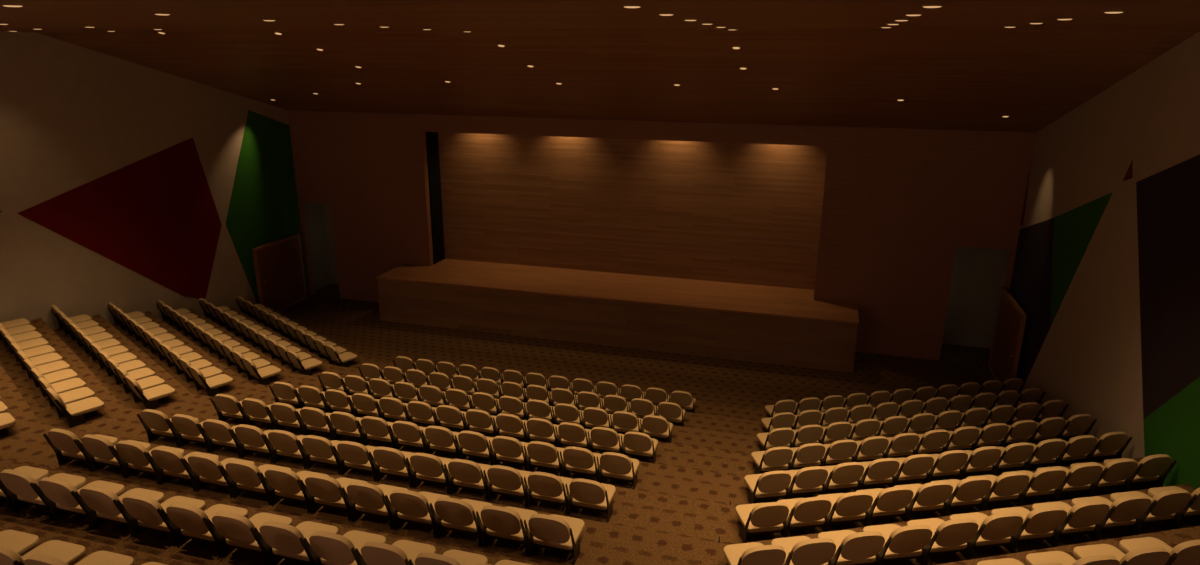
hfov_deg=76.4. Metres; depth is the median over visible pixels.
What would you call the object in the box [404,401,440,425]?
chair
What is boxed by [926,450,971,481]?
chair
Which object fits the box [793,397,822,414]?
chair
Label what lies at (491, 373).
chair
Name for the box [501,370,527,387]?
chair
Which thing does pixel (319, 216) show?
wall
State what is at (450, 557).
chair
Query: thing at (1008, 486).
chair
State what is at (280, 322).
chair
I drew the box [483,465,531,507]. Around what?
chair
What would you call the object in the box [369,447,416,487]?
chair
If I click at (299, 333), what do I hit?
chair
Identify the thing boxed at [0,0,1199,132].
ceiling
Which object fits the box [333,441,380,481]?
chair
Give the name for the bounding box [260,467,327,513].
chair
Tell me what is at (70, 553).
chair
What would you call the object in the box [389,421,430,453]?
chair
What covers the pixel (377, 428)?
chair
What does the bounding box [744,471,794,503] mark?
chair
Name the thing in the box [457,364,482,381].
chair
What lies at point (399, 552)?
chair
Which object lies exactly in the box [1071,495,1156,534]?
chair
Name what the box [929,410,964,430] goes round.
chair
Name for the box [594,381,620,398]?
chair
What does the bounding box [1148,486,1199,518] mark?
chair
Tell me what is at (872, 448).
chair
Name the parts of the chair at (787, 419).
leg, seat, backrest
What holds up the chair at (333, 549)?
on the floor at (678, 509)
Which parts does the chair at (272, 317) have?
leg, backrest, seat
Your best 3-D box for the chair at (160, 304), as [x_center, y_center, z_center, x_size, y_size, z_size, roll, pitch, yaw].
[-13.009,0.815,23.291,0.615,0.713,0.775,14,22,38]
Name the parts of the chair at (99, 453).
leg, backrest, seat frame, leg, seat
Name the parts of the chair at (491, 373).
backrest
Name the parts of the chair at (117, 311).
backrest, leg, seat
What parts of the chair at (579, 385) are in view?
backrest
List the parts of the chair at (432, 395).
backrest, seat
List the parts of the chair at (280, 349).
leg, backrest, seat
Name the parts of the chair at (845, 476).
seat, seat frame, backrest, leg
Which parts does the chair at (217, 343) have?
leg, backrest, seat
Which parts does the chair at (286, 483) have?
leg, backrest, seat frame, seat, leg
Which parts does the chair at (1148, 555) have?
seat, backrest, leg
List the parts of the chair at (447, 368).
backrest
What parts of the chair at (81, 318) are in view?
backrest, leg, seat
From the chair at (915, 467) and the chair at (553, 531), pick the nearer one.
the chair at (553, 531)
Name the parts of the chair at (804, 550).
backrest, leg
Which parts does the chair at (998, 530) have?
seat, seat frame, backrest, leg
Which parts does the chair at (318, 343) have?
leg, backrest, seat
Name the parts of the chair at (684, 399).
backrest, seat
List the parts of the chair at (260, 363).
leg, backrest, seat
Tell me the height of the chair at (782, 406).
0.713 m
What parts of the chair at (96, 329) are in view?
backrest, leg, seat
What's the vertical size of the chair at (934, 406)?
0.713 m
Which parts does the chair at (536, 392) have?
backrest, seat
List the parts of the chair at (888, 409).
seat, backrest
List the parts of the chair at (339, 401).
leg, backrest, seat frame, seat, leg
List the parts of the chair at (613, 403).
backrest, seat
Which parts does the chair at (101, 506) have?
leg, backrest, seat frame, leg, seat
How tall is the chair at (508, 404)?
0.713 m
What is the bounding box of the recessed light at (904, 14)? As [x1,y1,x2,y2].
[904,14,923,15]
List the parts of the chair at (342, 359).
leg, backrest, leg, seat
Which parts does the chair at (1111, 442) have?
seat, seat frame, backrest, leg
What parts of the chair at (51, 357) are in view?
leg, backrest, seat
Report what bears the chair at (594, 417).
on the floor at (678, 509)
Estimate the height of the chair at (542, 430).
0.713 m
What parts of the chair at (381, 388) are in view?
leg, backrest, seat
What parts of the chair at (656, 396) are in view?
backrest, seat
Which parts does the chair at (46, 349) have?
backrest, leg, seat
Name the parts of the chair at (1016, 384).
backrest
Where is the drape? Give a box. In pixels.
[426,132,444,263]
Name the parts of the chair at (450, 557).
backrest, seat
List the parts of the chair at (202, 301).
backrest, leg, seat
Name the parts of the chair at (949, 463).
seat, seat frame, backrest, leg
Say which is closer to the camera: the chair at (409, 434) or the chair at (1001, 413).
the chair at (409, 434)
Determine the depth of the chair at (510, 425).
15.05 m
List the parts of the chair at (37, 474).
leg, seat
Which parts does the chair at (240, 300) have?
backrest, seat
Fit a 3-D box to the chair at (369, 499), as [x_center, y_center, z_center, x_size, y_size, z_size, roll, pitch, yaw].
[-3.045,2.905,10.517,0.615,0.713,0.775,5,18,15]
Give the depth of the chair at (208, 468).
10.94 m
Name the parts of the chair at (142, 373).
leg, backrest, seat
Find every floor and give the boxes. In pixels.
[0,293,1199,564]
[315,284,339,295]
[940,344,990,362]
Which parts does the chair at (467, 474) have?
leg, backrest, seat frame, seat, leg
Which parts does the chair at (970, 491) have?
seat, seat frame, backrest, leg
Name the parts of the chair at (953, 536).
leg, seat, seat frame, backrest, leg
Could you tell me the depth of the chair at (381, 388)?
17.66 m
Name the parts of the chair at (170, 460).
leg, backrest, seat frame, leg, seat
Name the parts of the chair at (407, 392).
leg, backrest, seat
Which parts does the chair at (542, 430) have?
leg, backrest, seat frame, seat, leg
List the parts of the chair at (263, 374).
leg, backrest, leg, seat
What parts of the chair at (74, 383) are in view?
leg, backrest, seat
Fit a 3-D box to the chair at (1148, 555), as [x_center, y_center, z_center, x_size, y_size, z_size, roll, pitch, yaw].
[5.820,3.082,8.566,0.615,0.713,0.775,-2,17,-9]
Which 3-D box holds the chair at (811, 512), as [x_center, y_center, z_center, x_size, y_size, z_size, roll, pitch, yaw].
[2.929,3.236,11.030,0.615,0.713,0.775,-2,17,-9]
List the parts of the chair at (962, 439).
seat, seat frame, backrest, leg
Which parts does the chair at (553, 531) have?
leg, backrest, seat frame, seat, leg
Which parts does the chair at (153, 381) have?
leg, backrest, seat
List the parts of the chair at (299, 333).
leg, backrest, seat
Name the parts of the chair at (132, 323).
backrest, leg, seat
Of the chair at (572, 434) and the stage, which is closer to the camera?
the chair at (572, 434)
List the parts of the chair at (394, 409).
leg, backrest, seat frame, seat, leg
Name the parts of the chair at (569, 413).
leg, backrest, seat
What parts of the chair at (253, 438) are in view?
leg, backrest, seat frame, seat, leg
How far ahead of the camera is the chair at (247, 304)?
25.97 m
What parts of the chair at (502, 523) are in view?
leg, backrest, seat frame, seat, leg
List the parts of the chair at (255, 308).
leg, backrest, seat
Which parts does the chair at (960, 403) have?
seat, backrest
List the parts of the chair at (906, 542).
leg, seat, seat frame, backrest, leg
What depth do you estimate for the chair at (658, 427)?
15.97 m
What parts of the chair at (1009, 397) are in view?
backrest, leg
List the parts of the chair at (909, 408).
seat, backrest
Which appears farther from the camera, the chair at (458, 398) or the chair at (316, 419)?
the chair at (458, 398)
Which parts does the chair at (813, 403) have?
backrest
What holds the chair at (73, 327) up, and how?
on the floor at (678, 509)
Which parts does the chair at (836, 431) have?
seat, backrest, leg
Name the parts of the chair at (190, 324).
backrest, leg, seat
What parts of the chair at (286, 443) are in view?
leg, backrest, seat frame, seat, leg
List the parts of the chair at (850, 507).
leg, seat, seat frame, backrest, leg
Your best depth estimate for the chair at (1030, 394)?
18.36 m
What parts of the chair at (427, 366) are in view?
backrest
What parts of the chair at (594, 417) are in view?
leg, backrest, seat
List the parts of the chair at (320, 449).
leg, backrest, seat frame, seat, leg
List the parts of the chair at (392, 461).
leg, backrest, seat frame, seat, leg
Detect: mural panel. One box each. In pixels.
[17,137,221,298]
[226,110,307,303]
[1009,218,1053,389]
[1021,165,1030,224]
[1050,192,1112,326]
[1123,161,1132,180]
[1136,154,1199,418]
[1143,377,1199,489]
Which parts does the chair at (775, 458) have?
leg, seat, seat frame, backrest, leg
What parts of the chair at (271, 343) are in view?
leg, backrest, seat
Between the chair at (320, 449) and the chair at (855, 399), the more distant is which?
the chair at (855, 399)
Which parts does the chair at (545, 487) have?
leg, backrest, seat frame, seat, leg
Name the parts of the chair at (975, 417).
seat, backrest, leg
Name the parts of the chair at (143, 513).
leg, backrest, seat frame, leg, seat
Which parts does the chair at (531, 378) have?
backrest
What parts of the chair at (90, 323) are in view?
backrest, leg, seat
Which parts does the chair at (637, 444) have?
leg, backrest, seat frame, seat, leg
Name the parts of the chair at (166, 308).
backrest, leg, seat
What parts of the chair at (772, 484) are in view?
leg, seat, seat frame, backrest, leg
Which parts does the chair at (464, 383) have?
backrest, seat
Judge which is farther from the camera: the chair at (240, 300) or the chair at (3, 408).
the chair at (240, 300)
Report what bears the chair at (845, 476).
on the floor at (678, 509)
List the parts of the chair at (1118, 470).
seat, seat frame, backrest, leg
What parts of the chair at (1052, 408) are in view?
seat, backrest, leg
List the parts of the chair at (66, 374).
leg, backrest, seat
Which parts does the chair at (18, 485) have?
leg, backrest, seat frame, leg, seat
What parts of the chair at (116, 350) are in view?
backrest, leg, seat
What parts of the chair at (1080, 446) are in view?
seat, seat frame, backrest, leg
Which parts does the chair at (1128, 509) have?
seat, seat frame, backrest, leg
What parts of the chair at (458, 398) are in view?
backrest, seat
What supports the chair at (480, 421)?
on the floor at (678, 509)
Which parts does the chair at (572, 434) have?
leg, backrest, seat frame, seat, leg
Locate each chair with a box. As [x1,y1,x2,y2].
[0,323,41,346]
[0,325,35,339]
[0,328,48,353]
[0,401,7,412]
[0,413,15,429]
[0,466,48,511]
[0,469,85,519]
[0,530,38,555]
[0,540,85,564]
[1,318,29,328]
[3,335,54,361]
[9,342,62,369]
[15,350,69,378]
[17,551,134,564]
[22,359,77,387]
[29,368,85,396]
[33,477,124,528]
[36,377,94,406]
[43,429,117,470]
[44,387,103,427]
[51,305,91,327]
[55,311,98,333]
[61,316,105,339]
[68,323,112,346]
[74,329,120,353]
[74,485,163,537]
[76,434,150,477]
[82,336,128,360]
[89,343,136,368]
[97,350,145,376]
[105,358,154,384]
[108,302,144,323]
[111,441,183,484]
[113,307,151,328]
[114,367,164,393]
[116,494,205,546]
[119,313,159,334]
[123,375,174,409]
[127,318,167,340]
[134,324,175,346]
[137,409,198,446]
[142,330,183,353]
[142,562,165,564]
[146,447,218,490]
[150,337,192,359]
[156,300,189,319]
[159,343,202,366]
[160,503,247,556]
[162,305,197,324]
[167,350,211,374]
[167,414,227,451]
[169,310,205,329]
[177,315,213,335]
[177,358,222,382]
[183,453,254,497]
[185,320,222,340]
[187,365,232,396]
[193,326,231,346]
[199,298,229,316]
[199,419,243,457]
[202,331,240,352]
[205,302,237,320]
[206,512,292,564]
[210,394,249,424]
[211,337,249,359]
[213,307,245,325]
[220,344,259,365]
[221,312,253,330]
[221,460,290,505]
[229,317,262,335]
[230,350,270,372]
[231,424,276,463]
[236,296,264,312]
[237,322,271,341]
[238,398,277,429]
[240,357,281,384]
[243,300,272,317]
[246,327,280,346]
[251,305,280,321]
[254,521,338,564]
[255,332,290,352]
[258,309,289,326]
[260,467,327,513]
[264,430,309,468]
[265,338,300,358]
[267,314,297,331]
[267,402,307,434]
[269,382,304,408]
[275,318,306,336]
[275,344,311,364]
[284,323,316,341]
[285,350,321,375]
[293,328,325,346]
[295,385,330,412]
[296,407,336,440]
[298,435,344,474]
[300,474,367,520]
[303,333,335,351]
[303,530,385,564]
[313,339,346,357]
[318,372,348,392]
[322,389,356,415]
[323,344,356,367]
[326,411,367,444]
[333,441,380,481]
[342,375,373,395]
[342,482,407,528]
[348,393,384,417]
[355,540,435,564]
[357,416,398,448]
[358,363,386,380]
[366,378,398,398]
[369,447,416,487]
[376,397,412,421]
[381,366,408,384]
[385,489,449,537]
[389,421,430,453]
[391,382,423,402]
[393,356,417,372]
[403,369,431,387]
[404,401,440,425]
[406,453,453,493]
[409,550,487,564]
[413,359,439,375]
[416,385,449,406]
[421,426,462,458]
[427,372,455,391]
[430,497,491,546]
[433,405,469,430]
[435,361,460,378]
[443,389,474,410]
[444,459,491,500]
[450,375,478,394]
[455,431,495,465]
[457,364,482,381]
[463,409,498,436]
[469,392,501,415]
[474,378,503,398]
[476,505,537,554]
[477,560,530,564]
[478,367,504,384]
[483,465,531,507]
[489,436,529,470]
[493,413,528,442]
[496,396,528,419]
[499,381,527,402]
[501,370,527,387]
[524,373,550,390]
[524,385,552,405]
[524,399,555,423]
[524,418,559,446]
[524,441,564,476]
[524,472,572,514]
[524,514,583,564]
[547,375,573,391]
[549,388,578,406]
[552,403,583,425]
[555,422,591,449]
[560,446,600,481]
[565,478,615,521]
[570,378,596,394]
[575,391,603,410]
[581,407,612,428]
[588,427,623,453]
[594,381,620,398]
[597,452,638,488]
[601,395,630,414]
[610,411,642,433]
[619,384,645,401]
[621,432,657,463]
[628,398,657,418]
[640,415,672,442]
[644,388,670,405]
[656,402,684,426]
[669,391,695,412]
[723,542,790,564]
[735,502,792,542]
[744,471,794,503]
[751,447,795,473]
[757,428,796,450]
[761,412,797,432]
[765,400,798,417]
[771,536,841,564]
[777,497,835,536]
[785,466,831,498]
[788,443,828,469]
[789,425,825,447]
[791,410,823,429]
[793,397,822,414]
[817,395,846,411]
[817,407,849,426]
[817,491,877,531]
[818,422,854,443]
[818,530,889,564]
[820,440,860,465]
[822,462,867,493]
[842,393,869,409]
[842,405,875,423]
[846,419,882,440]
[851,436,891,461]
[856,486,917,525]
[857,458,903,489]
[863,524,937,564]
[867,391,892,406]
[869,402,900,420]
[874,416,910,437]
[882,433,922,457]
[888,389,915,404]
[892,454,937,485]
[894,400,925,417]
[894,481,957,520]
[901,413,938,433]
[907,518,983,564]
[913,386,938,401]
[913,430,953,453]
[918,397,950,414]
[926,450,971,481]
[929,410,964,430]
[932,477,996,514]
[933,384,960,399]
[941,395,974,412]
[942,426,982,450]
[949,512,1028,558]
[955,408,991,427]
[958,382,982,397]
[959,446,1005,478]
[966,392,998,410]
[967,472,1033,510]
[971,423,1011,448]
[974,380,1004,395]
[977,558,1062,564]
[981,405,1017,424]
[989,390,1021,407]
[991,506,1072,550]
[992,442,1037,474]
[995,378,1025,394]
[1000,420,1040,447]
[1002,467,1070,505]
[1007,402,1043,424]
[1012,388,1044,407]
[1024,439,1069,470]
[1025,551,1125,564]
[1029,417,1068,441]
[1032,500,1114,546]
[1033,400,1068,421]
[1036,463,1106,498]
[1056,435,1101,464]
[1057,414,1096,438]
[1070,432,1131,459]
[1070,458,1142,494]
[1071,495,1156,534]
[1073,544,1176,564]
[1103,454,1176,488]
[1110,489,1196,528]
[1119,537,1199,564]
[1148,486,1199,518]
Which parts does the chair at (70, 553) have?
backrest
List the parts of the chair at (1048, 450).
seat, seat frame, backrest, leg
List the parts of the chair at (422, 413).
leg, backrest, seat frame, seat, leg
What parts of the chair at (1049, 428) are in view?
seat, seat frame, backrest, leg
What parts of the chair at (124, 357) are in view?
leg, backrest, seat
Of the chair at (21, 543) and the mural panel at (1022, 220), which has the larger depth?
the mural panel at (1022, 220)
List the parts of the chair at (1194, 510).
seat frame, backrest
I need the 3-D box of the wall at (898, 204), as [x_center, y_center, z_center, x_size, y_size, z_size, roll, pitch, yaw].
[0.431,-2.179,25.862,24.765,7.705,0.260,5,18,15]
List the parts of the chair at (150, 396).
leg, backrest, leg, seat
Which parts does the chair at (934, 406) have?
seat, backrest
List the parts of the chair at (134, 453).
leg, backrest, seat frame, leg, seat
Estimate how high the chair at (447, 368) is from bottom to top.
0.713 m
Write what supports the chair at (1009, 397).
on the floor at (678, 509)
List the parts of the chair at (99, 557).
backrest, seat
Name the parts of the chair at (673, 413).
backrest, seat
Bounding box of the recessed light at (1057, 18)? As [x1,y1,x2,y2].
[1056,18,1074,19]
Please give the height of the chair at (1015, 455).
0.713 m
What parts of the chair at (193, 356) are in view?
backrest, leg, seat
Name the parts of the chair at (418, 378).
backrest, seat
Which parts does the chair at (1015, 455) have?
seat, seat frame, backrest, leg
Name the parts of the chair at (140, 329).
backrest, leg, seat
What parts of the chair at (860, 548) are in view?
leg, backrest, seat frame, leg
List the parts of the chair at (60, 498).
leg, backrest, seat frame, leg, seat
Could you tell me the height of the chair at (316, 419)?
0.713 m
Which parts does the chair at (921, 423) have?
seat, backrest, leg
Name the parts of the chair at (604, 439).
leg, backrest, seat frame, seat, leg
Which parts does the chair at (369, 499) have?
leg, backrest, seat frame, seat, leg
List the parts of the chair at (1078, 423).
seat, seat frame, backrest, leg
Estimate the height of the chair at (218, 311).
0.713 m
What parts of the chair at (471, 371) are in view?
backrest, seat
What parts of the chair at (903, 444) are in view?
seat, seat frame, backrest, leg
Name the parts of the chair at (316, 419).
leg, backrest, seat frame, seat, leg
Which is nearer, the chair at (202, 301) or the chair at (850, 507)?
the chair at (850, 507)
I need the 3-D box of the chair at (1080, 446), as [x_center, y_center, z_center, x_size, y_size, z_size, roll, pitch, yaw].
[8.389,2.912,13.698,0.615,0.713,0.775,-2,17,-9]
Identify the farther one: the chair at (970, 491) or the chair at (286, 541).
the chair at (970, 491)
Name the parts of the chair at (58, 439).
leg, backrest, seat frame, leg, seat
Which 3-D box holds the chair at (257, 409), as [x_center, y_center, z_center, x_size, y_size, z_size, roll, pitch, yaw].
[-6.523,2.464,14.937,0.615,0.713,0.775,5,18,15]
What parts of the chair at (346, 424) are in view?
leg, backrest, seat frame, seat, leg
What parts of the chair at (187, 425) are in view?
leg, backrest, seat frame, leg, seat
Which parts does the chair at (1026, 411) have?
seat, backrest, leg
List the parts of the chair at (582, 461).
leg, backrest, seat frame, seat, leg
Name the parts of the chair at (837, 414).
seat, backrest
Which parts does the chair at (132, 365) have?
leg, backrest, seat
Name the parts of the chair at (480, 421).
leg, backrest, seat frame, seat, leg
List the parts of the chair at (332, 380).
leg, backrest, seat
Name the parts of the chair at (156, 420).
leg, backrest, seat frame, leg, seat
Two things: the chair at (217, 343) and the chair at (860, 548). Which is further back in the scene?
the chair at (217, 343)
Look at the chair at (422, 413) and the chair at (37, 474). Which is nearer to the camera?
the chair at (37, 474)
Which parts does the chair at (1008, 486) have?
seat, seat frame, backrest, leg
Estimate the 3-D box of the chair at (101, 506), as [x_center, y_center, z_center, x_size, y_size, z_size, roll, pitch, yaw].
[-5.988,2.711,9.600,0.615,0.713,0.775,5,18,15]
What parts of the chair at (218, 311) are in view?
backrest, leg, seat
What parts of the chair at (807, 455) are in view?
seat, seat frame, backrest, leg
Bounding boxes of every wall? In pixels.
[0,32,308,329]
[288,110,1035,360]
[306,203,338,290]
[438,132,827,292]
[942,246,1007,349]
[1020,31,1199,458]
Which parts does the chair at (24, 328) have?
seat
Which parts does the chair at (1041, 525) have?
seat, seat frame, backrest, leg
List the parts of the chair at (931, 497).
seat, seat frame, backrest, leg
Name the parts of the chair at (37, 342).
backrest, seat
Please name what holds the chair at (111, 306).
on the floor at (678, 509)
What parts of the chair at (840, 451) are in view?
seat, seat frame, backrest, leg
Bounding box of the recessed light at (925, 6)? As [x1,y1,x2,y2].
[920,5,944,7]
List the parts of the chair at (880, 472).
seat, seat frame, backrest, leg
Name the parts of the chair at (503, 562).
seat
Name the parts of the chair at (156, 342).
backrest, leg, seat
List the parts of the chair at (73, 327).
backrest, leg, seat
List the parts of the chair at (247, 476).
leg, backrest, seat frame, seat, leg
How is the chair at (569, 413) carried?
on the floor at (678, 509)
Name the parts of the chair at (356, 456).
leg, backrest, seat frame, seat, leg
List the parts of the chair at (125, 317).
backrest, leg, seat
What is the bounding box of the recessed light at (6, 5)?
[0,4,25,6]
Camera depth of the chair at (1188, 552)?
8.39 m
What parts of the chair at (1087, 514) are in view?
seat, seat frame, backrest, leg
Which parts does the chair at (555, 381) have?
backrest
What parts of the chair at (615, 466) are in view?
leg, backrest, seat frame, seat, leg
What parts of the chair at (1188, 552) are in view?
seat, backrest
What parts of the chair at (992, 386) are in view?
backrest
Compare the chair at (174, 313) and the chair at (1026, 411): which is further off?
the chair at (174, 313)
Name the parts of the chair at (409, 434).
leg, backrest, seat frame, seat, leg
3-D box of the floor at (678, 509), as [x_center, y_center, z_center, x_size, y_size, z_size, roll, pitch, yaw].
[-3.601,3.189,12.982,24.765,5.647,29.198,5,18,15]
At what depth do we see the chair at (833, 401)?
18.93 m
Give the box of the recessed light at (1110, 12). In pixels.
[1102,11,1125,13]
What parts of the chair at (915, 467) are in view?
seat, seat frame, backrest, leg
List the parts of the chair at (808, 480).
leg, seat, seat frame, backrest, leg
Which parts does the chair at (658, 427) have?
backrest, seat, seat frame, leg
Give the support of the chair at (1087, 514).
on the floor at (678, 509)
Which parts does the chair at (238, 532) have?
leg, backrest, seat frame, seat, leg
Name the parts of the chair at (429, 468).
leg, backrest, seat frame, seat, leg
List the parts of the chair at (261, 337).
leg, backrest, seat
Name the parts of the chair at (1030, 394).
backrest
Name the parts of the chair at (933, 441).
seat, seat frame, backrest, leg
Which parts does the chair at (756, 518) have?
leg, seat, seat frame, backrest, leg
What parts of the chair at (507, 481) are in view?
leg, backrest, seat frame, seat, leg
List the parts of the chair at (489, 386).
backrest, seat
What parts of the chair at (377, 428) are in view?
leg, backrest, seat frame, seat, leg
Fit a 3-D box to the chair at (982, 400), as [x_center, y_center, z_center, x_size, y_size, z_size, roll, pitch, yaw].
[9.074,2.851,18.440,0.615,0.713,0.775,-2,17,-9]
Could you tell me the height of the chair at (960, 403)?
0.713 m
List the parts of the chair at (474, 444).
leg, backrest, seat frame, seat, leg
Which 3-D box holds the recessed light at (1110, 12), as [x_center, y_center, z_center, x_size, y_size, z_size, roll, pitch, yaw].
[4.794,-2.522,7.118,0.195,0.021,0.195,5,18,15]
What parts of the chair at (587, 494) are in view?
leg, backrest, seat frame, seat, leg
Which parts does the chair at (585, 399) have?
backrest, seat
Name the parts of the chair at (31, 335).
seat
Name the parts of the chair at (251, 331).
leg, backrest, seat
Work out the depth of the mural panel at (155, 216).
22.75 m
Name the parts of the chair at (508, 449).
leg, backrest, seat frame, seat, leg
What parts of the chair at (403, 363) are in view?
backrest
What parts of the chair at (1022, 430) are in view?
seat, backrest, leg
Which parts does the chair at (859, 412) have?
seat, backrest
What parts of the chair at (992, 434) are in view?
seat, seat frame, backrest, leg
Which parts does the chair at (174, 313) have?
backrest, leg, seat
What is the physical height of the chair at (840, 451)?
0.713 m
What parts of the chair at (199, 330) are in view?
leg, backrest, seat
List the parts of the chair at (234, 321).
leg, backrest, seat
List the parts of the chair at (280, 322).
leg, backrest, seat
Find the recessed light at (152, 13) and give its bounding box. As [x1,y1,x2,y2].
[152,13,171,14]
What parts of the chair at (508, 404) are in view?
backrest, seat, leg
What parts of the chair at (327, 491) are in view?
leg, backrest, seat frame, seat, leg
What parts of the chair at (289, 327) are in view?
leg, backrest, seat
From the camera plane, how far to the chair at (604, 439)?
14.53 m
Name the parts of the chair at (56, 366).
leg, backrest, seat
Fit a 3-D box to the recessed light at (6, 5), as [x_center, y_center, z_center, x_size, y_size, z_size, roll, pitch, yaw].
[-5.340,-2.516,6.937,0.195,0.021,0.195,5,18,15]
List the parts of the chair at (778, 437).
leg, seat, backrest, leg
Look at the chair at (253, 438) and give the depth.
12.71 m
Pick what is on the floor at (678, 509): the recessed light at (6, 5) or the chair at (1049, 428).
the chair at (1049, 428)
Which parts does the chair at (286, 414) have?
leg, backrest, seat frame, seat, leg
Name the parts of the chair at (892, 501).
leg, seat, seat frame, backrest, leg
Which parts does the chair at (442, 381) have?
backrest, seat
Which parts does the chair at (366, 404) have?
leg, backrest, seat frame, seat, leg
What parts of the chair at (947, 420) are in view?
seat, backrest, leg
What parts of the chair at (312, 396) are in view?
leg, backrest, seat frame, seat, leg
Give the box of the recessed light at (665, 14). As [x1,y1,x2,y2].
[657,13,675,15]
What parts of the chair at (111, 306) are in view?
backrest, leg, seat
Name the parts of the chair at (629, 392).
backrest, seat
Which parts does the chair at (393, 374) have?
backrest, seat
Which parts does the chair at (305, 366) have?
leg, backrest, leg, seat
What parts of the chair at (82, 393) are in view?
leg, backrest, seat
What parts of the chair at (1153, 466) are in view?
seat, seat frame, backrest, leg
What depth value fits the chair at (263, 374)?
18.92 m
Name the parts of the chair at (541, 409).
leg, backrest, seat, leg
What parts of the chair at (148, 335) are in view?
backrest, leg, seat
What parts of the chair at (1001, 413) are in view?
seat, backrest, leg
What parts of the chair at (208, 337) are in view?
leg, backrest, seat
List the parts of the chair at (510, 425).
leg, backrest, seat frame, seat, leg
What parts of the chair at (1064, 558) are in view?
seat, backrest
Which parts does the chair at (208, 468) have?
leg, backrest, seat frame, seat, leg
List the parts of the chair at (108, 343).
backrest, leg, seat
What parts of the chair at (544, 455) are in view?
leg, backrest, seat frame, seat, leg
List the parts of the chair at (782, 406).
seat, backrest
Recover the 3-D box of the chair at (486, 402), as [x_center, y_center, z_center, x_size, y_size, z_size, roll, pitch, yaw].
[-2.510,2.686,17.287,0.615,0.713,0.775,5,18,15]
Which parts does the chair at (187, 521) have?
leg, backrest, seat frame, leg, seat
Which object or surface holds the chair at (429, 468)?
on the floor at (678, 509)
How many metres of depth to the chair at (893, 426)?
15.97 m
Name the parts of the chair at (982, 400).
backrest, leg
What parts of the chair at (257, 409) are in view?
leg, backrest, seat frame, seat, leg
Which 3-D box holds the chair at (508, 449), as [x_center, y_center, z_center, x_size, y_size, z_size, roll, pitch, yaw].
[-1.529,2.906,13.558,0.615,0.713,0.775,5,18,15]
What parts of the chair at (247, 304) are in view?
leg, backrest, seat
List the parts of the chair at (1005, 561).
seat, backrest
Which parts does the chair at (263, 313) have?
leg, backrest, seat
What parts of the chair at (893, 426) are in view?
seat, backrest, leg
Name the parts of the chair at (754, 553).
seat, backrest, leg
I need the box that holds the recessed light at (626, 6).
[621,5,642,7]
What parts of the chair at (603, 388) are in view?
backrest, seat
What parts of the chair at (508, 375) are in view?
backrest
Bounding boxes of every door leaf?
[252,233,306,310]
[988,286,1026,383]
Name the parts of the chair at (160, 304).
backrest, leg, seat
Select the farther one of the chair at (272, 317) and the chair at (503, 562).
the chair at (272, 317)
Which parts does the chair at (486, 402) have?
backrest, seat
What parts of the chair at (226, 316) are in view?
backrest, leg, seat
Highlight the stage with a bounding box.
[376,259,858,372]
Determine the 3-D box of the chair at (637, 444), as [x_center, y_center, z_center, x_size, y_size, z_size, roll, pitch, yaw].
[0.790,3.045,14.647,0.615,0.713,0.775,5,18,15]
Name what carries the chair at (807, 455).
on the floor at (678, 509)
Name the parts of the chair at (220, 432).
leg, backrest, seat frame, seat, leg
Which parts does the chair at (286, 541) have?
leg, backrest, seat frame, leg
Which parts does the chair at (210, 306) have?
leg, backrest, seat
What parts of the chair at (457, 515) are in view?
leg, backrest, seat frame, seat, leg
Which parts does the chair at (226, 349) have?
leg, backrest, seat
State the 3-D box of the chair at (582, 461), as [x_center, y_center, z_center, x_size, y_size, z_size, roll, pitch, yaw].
[-0.280,3.017,13.213,0.615,0.713,0.775,5,18,15]
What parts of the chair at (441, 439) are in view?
leg, backrest, seat frame, seat, leg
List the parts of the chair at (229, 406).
leg, backrest, seat frame, seat, leg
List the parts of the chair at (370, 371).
backrest, seat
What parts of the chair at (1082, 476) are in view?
seat, seat frame, backrest, leg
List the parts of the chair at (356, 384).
leg, backrest, seat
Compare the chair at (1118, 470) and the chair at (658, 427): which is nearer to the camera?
the chair at (1118, 470)
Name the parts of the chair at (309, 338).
leg, backrest, seat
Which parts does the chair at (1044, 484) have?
seat, seat frame, backrest, leg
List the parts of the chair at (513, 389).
backrest, seat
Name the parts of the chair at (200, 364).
leg, backrest, seat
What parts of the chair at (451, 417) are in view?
leg, backrest, seat frame, seat, leg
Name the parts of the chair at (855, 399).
backrest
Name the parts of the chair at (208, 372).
backrest, leg, seat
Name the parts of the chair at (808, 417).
seat, backrest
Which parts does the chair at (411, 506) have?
leg, backrest, seat frame, seat, leg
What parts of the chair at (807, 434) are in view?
seat, backrest, leg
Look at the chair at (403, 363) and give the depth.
21.19 m
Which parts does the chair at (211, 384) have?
leg, backrest, leg, seat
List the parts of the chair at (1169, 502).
seat, seat frame, backrest, leg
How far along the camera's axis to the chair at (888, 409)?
17.58 m
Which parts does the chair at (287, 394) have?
leg, backrest, seat frame, seat, leg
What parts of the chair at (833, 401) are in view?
seat, backrest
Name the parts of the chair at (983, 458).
seat, seat frame, backrest, leg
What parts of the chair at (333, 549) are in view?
leg, backrest, leg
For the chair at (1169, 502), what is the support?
on the floor at (678, 509)
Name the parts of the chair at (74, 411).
leg, backrest, leg, seat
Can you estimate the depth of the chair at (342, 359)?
22.12 m
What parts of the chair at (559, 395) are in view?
backrest, seat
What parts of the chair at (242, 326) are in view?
leg, backrest, seat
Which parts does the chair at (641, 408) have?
backrest, seat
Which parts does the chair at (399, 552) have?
leg, backrest, seat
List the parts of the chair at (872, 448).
seat, seat frame, backrest, leg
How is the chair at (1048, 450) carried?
on the floor at (678, 509)
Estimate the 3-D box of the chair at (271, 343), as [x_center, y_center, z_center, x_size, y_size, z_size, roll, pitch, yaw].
[-8.900,1.837,21.497,0.615,0.713,0.775,14,22,38]
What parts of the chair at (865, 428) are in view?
seat, backrest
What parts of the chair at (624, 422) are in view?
backrest, seat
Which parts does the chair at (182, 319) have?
leg, backrest, seat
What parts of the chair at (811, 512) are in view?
leg, seat, seat frame, backrest, leg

